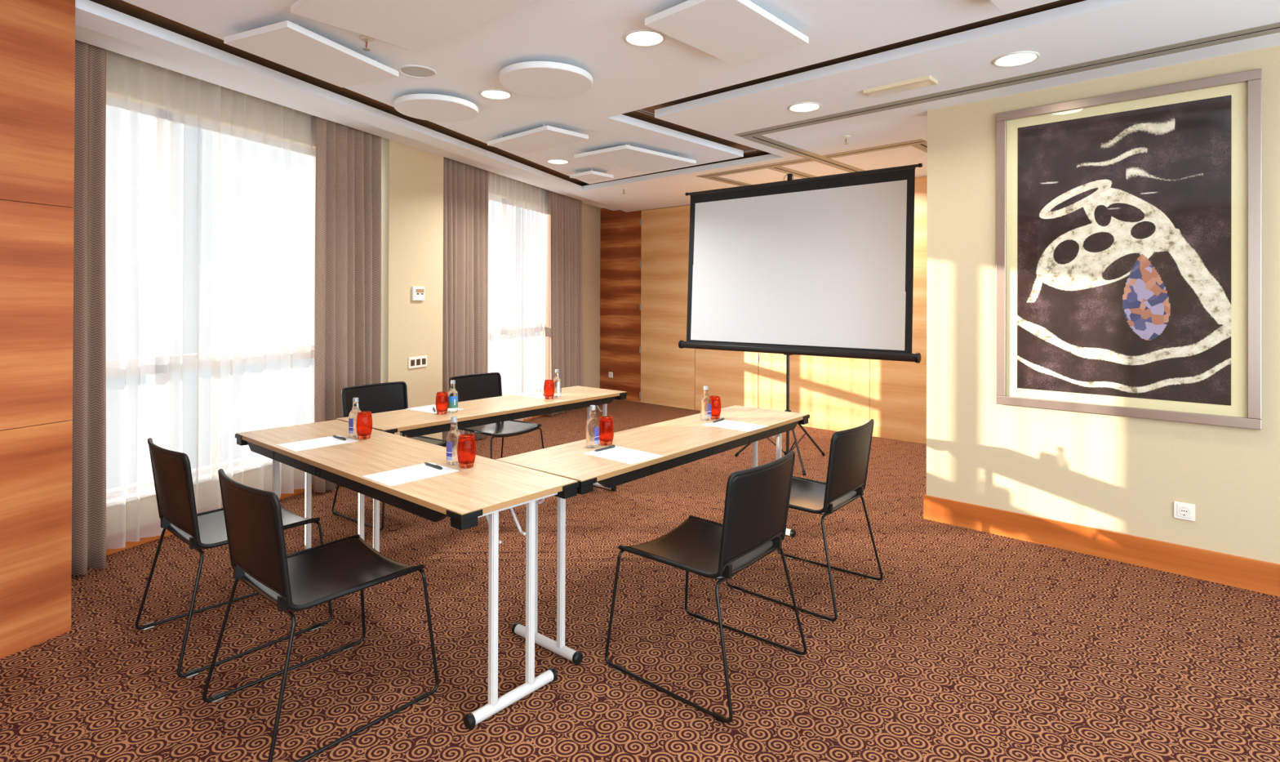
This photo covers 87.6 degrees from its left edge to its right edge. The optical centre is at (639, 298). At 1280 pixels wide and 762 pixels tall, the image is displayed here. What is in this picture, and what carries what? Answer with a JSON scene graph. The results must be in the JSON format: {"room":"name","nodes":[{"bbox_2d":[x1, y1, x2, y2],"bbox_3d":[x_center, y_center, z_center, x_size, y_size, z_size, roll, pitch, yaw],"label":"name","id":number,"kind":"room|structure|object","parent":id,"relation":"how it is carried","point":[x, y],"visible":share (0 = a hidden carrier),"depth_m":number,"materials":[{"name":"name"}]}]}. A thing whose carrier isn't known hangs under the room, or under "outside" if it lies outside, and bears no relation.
{"room":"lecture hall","nodes":[
{"label":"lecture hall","id":0,"kind":"room"},
{"bbox_2d":[0,0,75,658],"bbox_3d":[-3.458,0.051,1.343,0.800,2.757,3.600,0,0,20],"label":"wall panel","id":1,"kind":"object","parent":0,"point":[37,37],"visible":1,"depth_m":2.77,"materials":[{"name":"red wood"}]},
{"bbox_2d":[106,49,600,536],"bbox_3d":[-2.405,-0.084,5.234,0.470,3.060,10.600,0,0,21],"label":"wall","id":2,"kind":"structure","parent":0,"point":[412,178],"depth_m":5.63,"materials":[{"name":"beige paint"}]},
{"bbox_2d":[109,55,221,548],"bbox_3d":[-2.847,-0.082,3.904,0.098,2.956,0.800,0,0,21],"label":"sheer curtain","id":3,"kind":"object","parent":2,"relation":"hanging from","point":[135,508],"visible":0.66,"depth_m":3.87,"materials":[{"name":"white fabric"}]},
{"bbox_2d":[106,94,315,506],"bbox_3d":[-2.804,0.007,4.423,0.170,2.330,2.240,0,0,21],"label":"window","id":4,"kind":"structure","parent":2,"relation":"in","point":[153,365],"depth_m":4.09,"materials":[{"name":"grey"}]},
{"bbox_2d":[209,83,313,510],"bbox_3d":[-2.569,-0.080,4.644,0.098,2.953,0.860,0,0,21],"label":"sheer curtain","id":5,"kind":"object","parent":2,"relation":"hanging from","point":[264,104],"visible":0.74,"depth_m":4.60,"materials":[{"name":"white fabric"}]},
{"bbox_2d":[106,414,542,555],"bbox_3d":[-1.792,1.393,6.502,0.266,0.120,7.180,0,0,21],"label":"baseboard","id":6,"kind":"structure","parent":2,"relation":"attached to","point":[150,531],"depth_m":3.96,"materials":[{"name":"brown wood"}]},
{"bbox_2d":[313,115,381,492],"bbox_3d":[-2.257,-0.061,5.177,0.114,2.985,0.603,0,0,21],"label":"drape","id":7,"kind":"object","parent":2,"relation":"hanging from","point":[348,326],"visible":0.66,"depth_m":5.12,"materials":[{"name":"fabric"}]},
{"bbox_2d":[408,355,426,368],"bbox_3d":[-1.934,0.553,5.786,0.013,0.096,0.233,0,0,21],"label":"switch plate","id":8,"kind":"object","parent":2,"relation":"attached to","point":[420,361],"visible":1,"depth_m":5.78,"materials":[{"name":"beige plastic"}]},
{"bbox_2d":[411,286,424,300],"bbox_3d":[-1.925,-0.040,5.790,0.024,0.120,0.150,0,0,21],"label":"thermostat","id":9,"kind":"object","parent":2,"relation":"attached to","point":[417,292],"visible":1,"depth_m":5.77,"materials":[{"name":"beige plastic"}]},
{"bbox_2d":[442,156,488,447],"bbox_3d":[-1.734,-0.055,6.572,0.125,2.984,0.802,0,0,21],"label":"drape","id":10,"kind":"object","parent":2,"relation":"hanging from","point":[465,186],"visible":0.63,"depth_m":6.51,"materials":[{"name":"fabric"}]},
{"bbox_2d":[488,171,513,395],"bbox_3d":[-1.581,-0.067,7.199,0.088,2.956,0.740,0,0,21],"label":"sheer curtain","id":11,"kind":"object","parent":2,"relation":"hanging from","point":[499,365],"visible":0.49,"depth_m":7.32,"materials":[{"name":"white fabric"}]},
{"bbox_2d":[488,194,546,395],"bbox_3d":[-1.556,0.022,7.650,0.170,2.330,2.680,0,0,21],"label":"window","id":12,"kind":"structure","parent":2,"relation":"in","point":[492,197],"depth_m":7.63,"materials":[{"name":"grey"}]},
{"bbox_2d":[508,177,547,420],"bbox_3d":[-1.304,-0.063,7.912,0.086,2.956,0.850,0,0,21],"label":"sheer curtain","id":13,"kind":"object","parent":2,"relation":"hanging from","point":[532,326],"visible":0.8,"depth_m":7.90,"materials":[{"name":"white fabric"}]},
{"bbox_2d":[89,0,1084,186],"bbox_3d":[-0.198,-1.389,3.093,9.484,0.060,10.067,0,0,43],"label":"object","id":14,"kind":"structure","parent":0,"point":[121,6],"depth_m":4.05,"materials":[{"name":"brown"}]},
{"bbox_2d":[0,398,1279,761],"bbox_3d":[-0.383,1.478,3.244,9.857,0.060,9.967,0,0,43],"label":"floor","id":15,"kind":"structure","parent":0,"point":[970,645],"depth_m":2.74,"materials":[{"name":"carpet"}]},
{"bbox_2d":[134,437,332,677],"bbox_3d":[-1.768,1.019,2.917,0.588,0.842,0.598,0,0,40],"label":"chair","id":16,"kind":"object","parent":15,"relation":"on","point":[171,469],"visible":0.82,"depth_m":2.71,"materials":[{"name":"black plastic"}]},
{"bbox_2d":[202,468,439,761],"bbox_3d":[-1.138,1.020,2.398,0.588,0.842,0.598,0,0,40],"label":"chair","id":17,"kind":"object","parent":15,"relation":"on","point":[310,577],"visible":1,"depth_m":2.28,"materials":[{"name":"black plastic"}]},
{"bbox_2d":[331,381,446,529],"bbox_3d":[-1.659,1.025,4.526,0.598,0.842,0.588,0,0,38],"label":"chair","id":18,"kind":"object","parent":15,"relation":"on","point":[376,397],"visible":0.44,"depth_m":4.68,"materials":[{"name":"black plastic"}]},
{"bbox_2d":[235,419,579,728],"bbox_3d":[-1.156,1.068,2.981,1.974,0.749,0.530,0,0,40],"label":"folding table","id":19,"kind":"object","parent":15,"relation":"on","point":[491,486],"visible":0.88,"depth_m":2.51,"materials":[{"name":"brown wood"}]},
{"bbox_2d":[275,435,357,451],"bbox_3d":[-1.543,0.692,3.193,0.210,0.001,0.297,0,0,40],"label":"sheet","id":20,"kind":"object","parent":19,"relation":"on","point":[331,440],"visible":1,"depth_m":3.18,"materials":[{"name":"white paper"}]},
{"bbox_2d":[332,435,346,439],"bbox_3d":[-1.487,0.686,3.293,0.140,0.013,0.011,0,0,41],"label":"ballpoint pen","id":21,"kind":"object","parent":20,"relation":"on","point":[335,436],"visible":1,"depth_m":3.28,"materials":[{"name":"grey"}]},
{"bbox_2d":[348,397,360,437],"bbox_3d":[-1.423,0.596,3.336,0.062,0.196,0.063,0,0,26],"label":"water bottle","id":22,"kind":"object","parent":19,"relation":"on","point":[353,415],"visible":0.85,"depth_m":3.31,"materials":[{"name":"clear glass"}]},
{"bbox_2d":[355,411,372,439],"bbox_3d":[-1.364,0.629,3.300,0.076,0.130,0.076,0,0,43],"label":"tumbler","id":23,"kind":"object","parent":19,"relation":"on","point":[364,419],"visible":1,"depth_m":3.27,"materials":[{"name":"red glass"}]},
{"bbox_2d":[362,462,458,485],"bbox_3d":[-0.904,0.693,2.638,0.210,0.001,0.297,0,0,40],"label":"sheet","id":24,"kind":"object","parent":19,"relation":"on","point":[410,473],"visible":1,"depth_m":2.63,"materials":[{"name":"white paper"}]},
{"bbox_2d":[423,462,442,469],"bbox_3d":[-0.853,0.686,2.741,0.140,0.013,0.011,0,0,43],"label":"ballpoint pen","id":25,"kind":"object","parent":24,"relation":"on","point":[437,466],"visible":1,"depth_m":2.73,"materials":[{"name":"grey metal"}]},
{"bbox_2d":[446,416,460,464],"bbox_3d":[-0.781,0.597,2.801,0.062,0.196,0.063,0,0,27],"label":"water bottle","id":26,"kind":"object","parent":19,"relation":"on","point":[452,437],"visible":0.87,"depth_m":2.77,"materials":[{"name":"clear glass"}]},
{"bbox_2d":[457,433,475,468],"bbox_3d":[-0.715,0.630,2.748,0.076,0.130,0.076,0,0,43],"label":"tumbler","id":27,"kind":"object","parent":19,"relation":"on","point":[466,446],"visible":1,"depth_m":2.72,"materials":[{"name":"red glass"}]},
{"bbox_2d":[335,385,627,557],"bbox_3d":[-0.929,1.074,4.442,0.530,0.749,1.974,0,0,40],"label":"folding table","id":28,"kind":"object","parent":15,"relation":"on","point":[476,412],"visible":0.54,"depth_m":4.14,"materials":[{"name":"beige wood"}]},
{"bbox_2d":[405,404,461,413],"bbox_3d":[-1.293,0.696,4.194,0.297,0.001,0.210,0,0,36],"label":"sheet","id":29,"kind":"object","parent":28,"relation":"on","point":[428,408],"visible":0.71,"depth_m":4.20,"materials":[{"name":"white paper"}]},
{"bbox_2d":[435,391,448,414],"bbox_3d":[-1.193,0.632,4.021,0.076,0.130,0.076,0,0,43],"label":"tumbler","id":30,"kind":"object","parent":28,"relation":"on","point":[442,397],"visible":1,"depth_m":3.99,"materials":[{"name":"red glass"}]},
{"bbox_2d":[447,379,457,413],"bbox_3d":[-1.144,0.599,4.077,0.062,0.196,0.063,0,0,-16],"label":"water bottle","id":31,"kind":"object","parent":28,"relation":"on","point":[452,393],"visible":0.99,"depth_m":4.05,"materials":[{"name":"clear glass"}]},
{"bbox_2d":[512,391,545,398],"bbox_3d":[-0.739,0.701,4.830,0.297,0.001,0.210,0,0,37],"label":"sheet","id":32,"kind":"object","parent":28,"relation":"on","point":[534,394],"visible":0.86,"depth_m":4.83,"materials":[{"name":"white paper"}]},
{"bbox_2d":[543,379,554,399],"bbox_3d":[-0.634,0.636,4.656,0.076,0.130,0.076,0,0,43],"label":"tumbler","id":33,"kind":"object","parent":28,"relation":"on","point":[548,386],"visible":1,"depth_m":4.63,"materials":[{"name":"red glass"}]},
{"bbox_2d":[553,368,561,397],"bbox_3d":[-0.591,0.604,4.744,0.063,0.196,0.062,0,0,-3],"label":"water bottle","id":34,"kind":"object","parent":28,"relation":"on","point":[557,384],"visible":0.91,"depth_m":4.72,"materials":[{"name":"clear glass"}]},
{"bbox_2d":[448,372,543,458],"bbox_3d":[-1.118,1.029,5.163,0.598,0.842,0.588,0,0,40],"label":"chair","id":35,"kind":"object","parent":15,"relation":"on","point":[479,385],"visible":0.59,"depth_m":5.26,"materials":[{"name":"black plastic"}]},
{"bbox_2d":[496,404,809,664],"bbox_3d":[0.201,1.075,3.470,0.530,0.749,1.974,0,0,40],"label":"folding table","id":36,"kind":"object","parent":15,"relation":"on","point":[681,441],"visible":0.75,"depth_m":3.03,"materials":[{"name":"beige wood"}]},
{"bbox_2d":[586,404,599,448],"bbox_3d":[-0.221,0.600,3.125,0.063,0.196,0.062,0,0,40],"label":"water bottle","id":37,"kind":"object","parent":36,"relation":"on","point":[593,423],"visible":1,"depth_m":3.10,"materials":[{"name":"clear glass"}]},
{"bbox_2d":[599,416,613,445],"bbox_3d":[-0.161,0.634,3.187,0.076,0.130,0.076,0,0,43],"label":"tumbler","id":38,"kind":"object","parent":36,"relation":"on","point":[606,424],"visible":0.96,"depth_m":3.16,"materials":[{"name":"red glass"}]},
{"bbox_2d":[584,445,662,464],"bbox_3d":[-0.076,0.697,2.976,0.297,0.001,0.210,0,0,42],"label":"sheet","id":39,"kind":"object","parent":36,"relation":"on","point":[620,454],"visible":0.93,"depth_m":2.96,"materials":[{"name":"white paper"}]},
{"bbox_2d":[593,444,615,451],"bbox_3d":[-0.164,0.690,3.068,0.011,0.013,0.140,0,0,41],"label":"ballpoint pen","id":40,"kind":"object","parent":39,"relation":"on","point":[613,445],"visible":1,"depth_m":3.07,"materials":[{"name":"grey"}]},
{"bbox_2d":[700,385,711,420],"bbox_3d":[0.380,0.605,3.848,0.062,0.196,0.063,0,0,-40],"label":"water bottle","id":41,"kind":"object","parent":36,"relation":"on","point":[705,401],"visible":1,"depth_m":3.82,"materials":[{"name":"clear glass"}]},
{"bbox_2d":[709,395,720,419],"bbox_3d":[0.436,0.638,3.895,0.076,0.130,0.076,0,0,43],"label":"tumbler","id":42,"kind":"object","parent":36,"relation":"on","point":[715,400],"visible":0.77,"depth_m":3.86,"materials":[{"name":"red glass"}]},
{"bbox_2d":[703,419,767,431],"bbox_3d":[0.526,0.702,3.680,0.297,0.001,0.210,0,0,41],"label":"sheet","id":43,"kind":"object","parent":36,"relation":"on","point":[726,424],"visible":1,"depth_m":3.67,"materials":[{"name":"white paper"}]},
{"bbox_2d":[712,417,724,422],"bbox_3d":[0.444,0.695,3.795,0.011,0.013,0.140,0,0,35],"label":"ballpoint pen","id":44,"kind":"object","parent":43,"relation":"on","point":[722,418],"visible":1,"depth_m":3.80,"materials":[{"name":"grey"}]},
{"bbox_2d":[604,450,806,724],"bbox_3d":[0.267,1.027,2.660,0.598,0.842,0.588,0,0,39],"label":"chair","id":45,"kind":"object","parent":15,"relation":"on","point":[756,508],"visible":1,"depth_m":2.52,"materials":[{"name":"black plastic"}]},
{"bbox_2d":[678,163,922,475],"bbox_3d":[1.351,0.173,6.012,2.320,2.583,0.781,0,0,40],"label":"projection screen","id":46,"kind":"object","parent":15,"relation":"on","point":[823,265],"visible":0.86,"depth_m":5.85,"materials":[{"name":"white fabric"}]},
{"bbox_2d":[725,418,883,622],"bbox_3d":[0.837,1.031,3.383,0.598,0.842,0.588,0,0,40],"label":"chair","id":47,"kind":"object","parent":15,"relation":"on","point":[850,449],"visible":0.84,"depth_m":3.21,"materials":[{"name":"black plastic"}]},
{"bbox_2d":[635,109,654,116],"bbox_3d":[0.278,-1.348,5.104,0.040,0.006,0.930,0,0,43],"label":"air vent","id":48,"kind":"object","parent":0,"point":[637,110],"visible":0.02,"depth_m":4.85,"materials":[{"name":"grey"}]},
{"bbox_2d":[75,0,1279,212],"bbox_3d":[-0.301,-1.334,3.213,9.599,0.150,9.704,0,0,43],"label":"ceiling","id":49,"kind":"structure","parent":0,"point":[588,35],"depth_m":3.63,"materials":[{"name":"white paint"}]},
{"bbox_2d":[70,40,106,574],"bbox_3d":[-2.938,-0.065,3.363,0.108,2.994,0.449,0,0,21],"label":"drape","id":50,"kind":"object","parent":49,"relation":"hanging from","point":[89,340],"visible":0.31,"depth_m":3.51,"materials":[{"name":"grey fabric"}]},
{"bbox_2d":[223,20,399,87],"bbox_3d":[-1.625,-1.231,3.367,0.444,0.069,0.733,0,0,22],"label":"acoustic panel","id":51,"kind":"object","parent":49,"relation":"attached to","point":[286,43],"visible":1,"depth_m":3.28,"materials":[{"name":"white"}]},
{"bbox_2d":[359,35,373,51],"bbox_3d":[-1.327,-1.235,3.237,0.068,0.060,0.068,0,0,43],"label":"sprinkler head","id":52,"kind":"object","parent":49,"relation":"attached to","point":[366,38],"visible":0.98,"depth_m":3.23},
{"bbox_2d":[290,0,529,52],"bbox_3d":[-0.882,-1.231,2.674,1.043,0.069,0.607,0,0,43],"label":"acoustic panel","id":53,"kind":"object","parent":49,"relation":"attached to","point":[419,25],"visible":1,"depth_m":2.82,"materials":[{"name":"white"}]},
{"bbox_2d":[398,64,436,78],"bbox_3d":[-1.235,-1.259,3.705,0.208,0.009,0.208,0,0,43],"label":"ceiling speaker","id":54,"kind":"object","parent":49,"relation":"attached to","point":[411,70],"visible":1,"depth_m":3.70,"materials":[{"name":"white"}]},
{"bbox_2d":[400,66,434,76],"bbox_3d":[-1.235,-1.260,3.705,0.176,0.006,0.176,0,0,43],"label":"grille","id":55,"kind":"object","parent":54,"relation":"attached to","point":[408,71],"depth_m":3.70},
{"bbox_2d":[394,93,478,121],"bbox_3d":[-1.294,-1.226,4.255,0.516,0.067,0.516,0,0,43],"label":"disc","id":56,"kind":"object","parent":49,"relation":"attached to","point":[424,106],"visible":1,"depth_m":4.19,"materials":[{"name":"white plastic"}]},
{"bbox_2d":[479,88,512,99],"bbox_3d":[-0.887,-1.256,4.106,0.198,0.013,0.198,0,0,43],"label":"recessed light","id":57,"kind":"object","parent":49,"relation":"in","point":[491,93],"visible":1,"depth_m":4.11,"materials":[{"name":"beige"}]},
{"bbox_2d":[487,124,588,153],"bbox_3d":[-0.786,-1.222,5.091,0.748,0.069,0.405,0,0,43],"label":"acoustic panel","id":58,"kind":"object","parent":49,"relation":"attached to","point":[544,137],"visible":1,"depth_m":5.01,"materials":[{"name":"white"}]},
{"bbox_2d":[498,61,592,97],"bbox_3d":[-0.520,-1.225,3.703,0.516,0.067,0.516,0,0,43],"label":"disc","id":59,"kind":"object","parent":49,"relation":"attached to","point":[534,78],"visible":1,"depth_m":3.64,"materials":[{"name":"white"}]},
{"bbox_2d":[546,158,569,164],"bbox_3d":[-0.749,-1.249,6.096,0.208,0.013,0.208,0,0,43],"label":"recessed light","id":60,"kind":"object","parent":49,"relation":"in","point":[556,161],"visible":1,"depth_m":6.09,"materials":[{"name":"beige"}]},
{"bbox_2d":[544,190,583,416],"bbox_3d":[-0.970,-0.045,8.577,0.154,2.985,0.874,0,0,21],"label":"drape","id":61,"kind":"object","parent":49,"relation":"hanging from","point":[563,312],"visible":0.84,"depth_m":8.52,"materials":[{"name":"fabric"}]},
{"bbox_2d":[569,167,613,181],"bbox_3d":[-0.476,-1.216,6.549,0.329,0.069,0.301,0,0,43],"label":"acoustic panel","id":62,"kind":"object","parent":49,"relation":"attached to","point":[589,175],"visible":1,"depth_m":6.50,"materials":[{"name":"white"}]},
{"bbox_2d":[573,143,696,172],"bbox_3d":[-0.033,-1.217,5.750,0.631,0.069,0.871,0,0,43],"label":"acoustic panel","id":63,"kind":"object","parent":49,"relation":"attached to","point":[628,157],"visible":1,"depth_m":5.67,"materials":[{"name":"white"}]},
{"bbox_2d":[623,28,665,46],"bbox_3d":[0.022,-1.255,3.218,0.200,0.013,0.200,0,0,43],"label":"recessed light","id":64,"kind":"object","parent":49,"relation":"in","point":[644,37],"visible":1,"depth_m":3.21,"materials":[{"name":"beige"}]},
{"bbox_2d":[644,0,808,65],"bbox_3d":[0.406,-1.224,3.006,0.439,0.069,0.700,0,0,43],"label":"acoustic panel","id":65,"kind":"object","parent":49,"relation":"attached to","point":[735,32],"visible":1,"depth_m":2.96,"materials":[{"name":"white"}]},
{"bbox_2d":[706,176,751,186],"bbox_3d":[1.058,-1.240,7.206,0.150,0.005,0.980,0,0,43],"label":"trim","id":66,"kind":"structure","parent":49,"relation":"attached to","point":[714,178],"depth_m":7.06,"materials":[{"name":"beige"}]},
{"bbox_2d":[695,158,813,177],"bbox_3d":[1.071,-1.243,6.408,1.250,0.005,0.150,0,0,44],"label":"trim","id":67,"kind":"structure","parent":49,"relation":"attached to","point":[802,160],"depth_m":6.35,"materials":[{"name":"beige"}]},
{"bbox_2d":[768,166,815,177],"bbox_3d":[1.609,-1.240,6.692,0.150,0.005,0.990,0,0,43],"label":"trim","id":68,"kind":"structure","parent":49,"relation":"attached to","point":[781,169],"depth_m":6.54,"materials":[{"name":"beige"}]},
{"bbox_2d":[744,134,864,172],"bbox_3d":[1.588,-1.242,5.932,0.150,0.005,2.135,0,0,43],"label":"trim","id":69,"kind":"structure","parent":49,"relation":"attached to","point":[762,140],"depth_m":5.71,"materials":[{"name":"beige"}]},
{"bbox_2d":[787,102,821,112],"bbox_3d":[1.075,-1.247,4.355,0.212,0.013,0.212,0,0,43],"label":"recessed light","id":70,"kind":"object","parent":49,"relation":"in","point":[801,107],"visible":1,"depth_m":4.35,"materials":[{"name":"beige"}]},
{"bbox_2d":[841,134,850,144],"bbox_3d":[1.585,-1.217,5.130,0.068,0.060,0.068,0,0,43],"label":"sprinkler head","id":71,"kind":"object","parent":49,"relation":"attached to","point":[846,136],"visible":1,"depth_m":5.12},
{"bbox_2d":[822,138,927,158],"bbox_3d":[1.943,-1.242,5.564,0.866,0.005,0.150,0,0,45],"label":"trim","id":72,"kind":"structure","parent":49,"relation":"attached to","point":[920,140],"depth_m":5.54,"materials":[{"name":"beige"}]},
{"bbox_2d":[862,75,937,97],"bbox_3d":[1.525,-1.240,3.917,0.392,0.024,0.129,0,0,43],"label":"recessed light","id":73,"kind":"object","parent":49,"relation":"in","point":[925,81],"visible":1,"depth_m":3.88,"materials":[{"name":"beige"}]},
{"bbox_2d":[911,142,927,152],"bbox_3d":[2.604,-1.239,5.740,0.150,0.005,1.040,0,0,43],"label":"trim","id":74,"kind":"structure","parent":49,"relation":"attached to","point":[923,147],"depth_m":5.45,"materials":[{"name":"beige"}]},
{"bbox_2d":[733,22,1279,137],"bbox_3d":[2.647,-1.246,3.344,5.201,0.005,0.150,0,0,44],"label":"ceiling vent slot","id":75,"kind":"structure","parent":49,"relation":"attached to","point":[1273,28],"depth_m":3.72,"materials":[{"name":"beige"}]},
{"bbox_2d":[992,50,1039,66],"bbox_3d":[1.960,-1.247,3.478,0.214,0.013,0.214,0,0,43],"label":"recessed light","id":76,"kind":"object","parent":49,"relation":"in","point":[1018,58],"visible":1,"depth_m":3.47,"materials":[{"name":"beige"}]},
{"bbox_2d":[990,0,1050,13],"bbox_3d":[1.524,-1.222,2.350,0.615,0.069,0.610,0,0,43],"label":"acoustic panel","id":77,"kind":"object","parent":49,"relation":"attached to","point":[1003,6],"visible":1,"depth_m":2.69,"materials":[{"name":"white"}]},
{"bbox_2d":[540,175,927,444],"bbox_3d":[2.475,-0.058,7.261,11.000,3.060,0.200,0,0,43],"label":"wall","id":78,"kind":"structure","parent":0,"point":[837,393],"depth_m":7.59,"materials":[{"name":"brown wood"}]},
{"bbox_2d":[608,371,613,377],"bbox_3d":[-0.430,1.124,9.785,0.084,0.084,0.014,0,0,43],"label":"wall socket","id":79,"kind":"object","parent":78,"relation":"attached to","point":[611,374],"visible":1,"depth_m":9.77,"materials":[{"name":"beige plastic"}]},
{"bbox_2d":[639,204,695,409],"bbox_3d":[0.359,0.116,9.074,0.979,2.694,0.025,0,0,43],"label":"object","id":80,"kind":"structure","parent":78,"relation":"in","point":[668,371],"depth_m":9.08,"materials":[{"name":"brown wood"}]},
{"bbox_2d":[694,348,759,410],"bbox_3d":[1.086,0.117,8.405,0.979,2.694,0.025,0,0,43],"label":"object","id":81,"kind":"structure","parent":78,"relation":"in","point":[731,375],"depth_m":8.38,"materials":[{"name":"brown wood"}]},
{"bbox_2d":[743,149,755,152],"bbox_3d":[0.721,-1.342,6.334,0.875,0.006,0.040,0,0,43],"label":"air vent","id":82,"kind":"object","parent":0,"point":[750,150],"visible":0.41,"depth_m":6.07,"materials":[{"name":"grey"}]},
{"bbox_2d":[926,44,1279,564],"bbox_3d":[3.419,0.109,3.120,3.998,2.707,0.140,0,0,43],"label":"wall","id":83,"kind":"structure","parent":0,"point":[1117,473],"depth_m":3.89,"materials":[{"name":"beige paint"}]},
{"bbox_2d":[923,494,1279,596],"bbox_3d":[3.320,1.383,3.098,3.912,0.157,0.014,0,0,43],"label":"baseboard","id":84,"kind":"structure","parent":83,"relation":"attached to","point":[1242,572],"depth_m":3.71,"materials":[{"name":"brown wood"}]},
{"bbox_2d":[995,67,1262,429],"bbox_3d":[2.646,-0.245,3.718,1.198,1.792,0.032,0,0,43],"label":"framed picture","id":85,"kind":"object","parent":83,"relation":"attached to","point":[1129,223],"visible":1,"depth_m":3.65,"materials":[{"name":"beige"}]},
{"bbox_2d":[1017,94,1231,405],"bbox_3d":[2.649,-0.245,3.721,0.972,1.580,0.001,0,0,43],"label":"print","id":86,"kind":"object","parent":85,"relation":"attached to","point":[1124,218],"depth_m":3.68},
{"bbox_2d":[1173,501,1195,521],"bbox_3d":[2.869,1.123,3.515,0.088,0.088,0.014,0,0,43],"label":"wall socket","id":87,"kind":"object","parent":83,"relation":"attached to","point":[1185,511],"visible":1,"depth_m":3.51,"materials":[{"name":"beige plastic"}]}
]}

